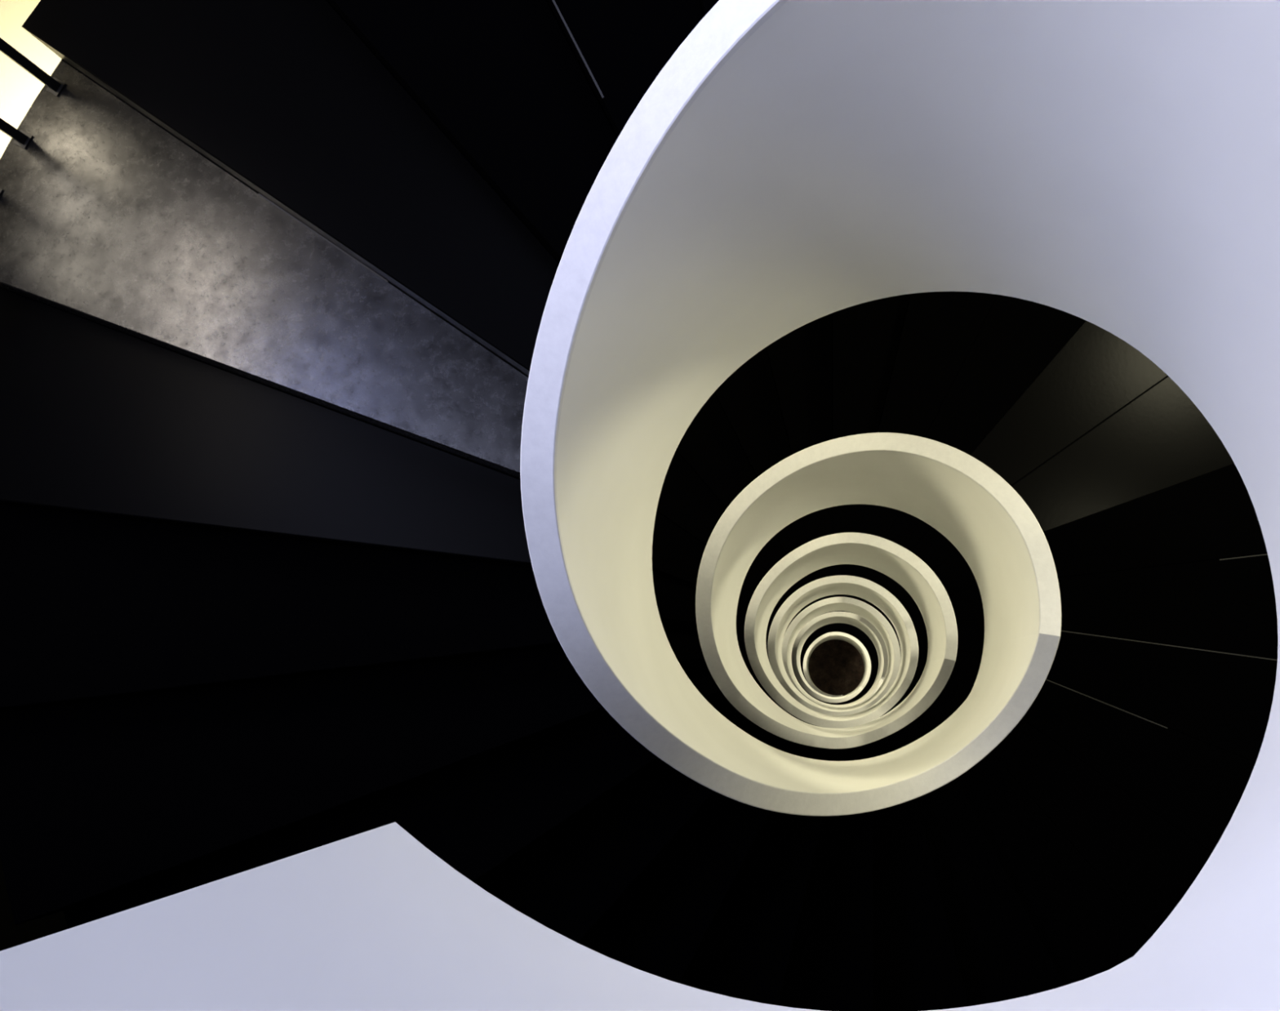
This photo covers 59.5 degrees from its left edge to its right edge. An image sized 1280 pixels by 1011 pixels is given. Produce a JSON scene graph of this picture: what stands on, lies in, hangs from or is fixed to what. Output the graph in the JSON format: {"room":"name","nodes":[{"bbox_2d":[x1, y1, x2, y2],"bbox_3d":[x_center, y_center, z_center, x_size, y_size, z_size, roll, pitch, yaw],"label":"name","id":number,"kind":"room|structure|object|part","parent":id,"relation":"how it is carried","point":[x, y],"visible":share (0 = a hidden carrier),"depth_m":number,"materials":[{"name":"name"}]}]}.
{"room":"spiral staircase","nodes":[
{"label":"spiral staircase","id":0,"kind":"room"},
{"bbox_2d":[0,0,62,158],"bbox_3d":[-0.591,-0.914,14.464,0.751,43.010,4.505,41,90,13],"label":"window","id":1,"kind":"structure","parent":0,"point":[19,89],"depth_m":5.03,"materials":[{"name":"glass"}]},
{"bbox_2d":[0,856,68,951],"bbox_3d":[2.434,1.739,13.533,9.860,43.010,9.860,-1,81,10],"label":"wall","id":2,"kind":"structure","parent":0,"point":[11,935],"depth_m":6.02,"materials":[{"name":"black"}]},
{"bbox_2d":[808,639,864,694],"bbox_3d":[6.053,4.994,34.583,10.540,0.200,10.540,-1,81,10],"label":"floor","id":3,"kind":"structure","parent":0,"point":[835,666],"depth_m":34.48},
{"bbox_2d":[0,0,1279,1010],"bbox_3d":[3.087,2.326,17.329,7.325,36.529,7.325,-30,78,4],"label":"spiral staircase","id":4,"kind":"structure","parent":3,"relation":"on","point":[449,450],"depth_m":4.23,"materials":[{"name":"white paint"}]},
{"bbox_2d":[0,37,66,196],"bbox_3d":[-2.598,-1.141,3.939,0.114,1.205,1.298,22,85,12],"label":"railing","id":5,"kind":"object","parent":4,"relation":"on","point":[22,139],"visible":1,"depth_m":4.27,"materials":[{"name":"black metal"}]},
{"bbox_3d":[-2.479,-1.494,3.900,0.036,0.950,0.036,27,87,13],"label":"post","id":6,"kind":"part","parent":5,"relation":"part of","materials":[{"name":"black metal"}]},
{"bbox_3d":[-2.400,-1.423,4.359,0.060,0.008,0.060,27,87,13],"label":"foot plate","id":7,"kind":"part","parent":5,"relation":"part of","materials":[{"name":"black metal"}]},
{"bbox_3d":[-2.358,-1.704,3.911,0.036,0.950,0.036,31,88,13],"label":"post","id":8,"kind":"part","parent":5,"relation":"part of","materials":[{"name":"black metal"}]},
{"bbox_3d":[-2.279,-1.633,4.370,0.060,0.008,0.060,31,88,13],"label":"foot plate","id":9,"kind":"part","parent":5,"relation":"part of","materials":[{"name":"black metal"}]}
]}

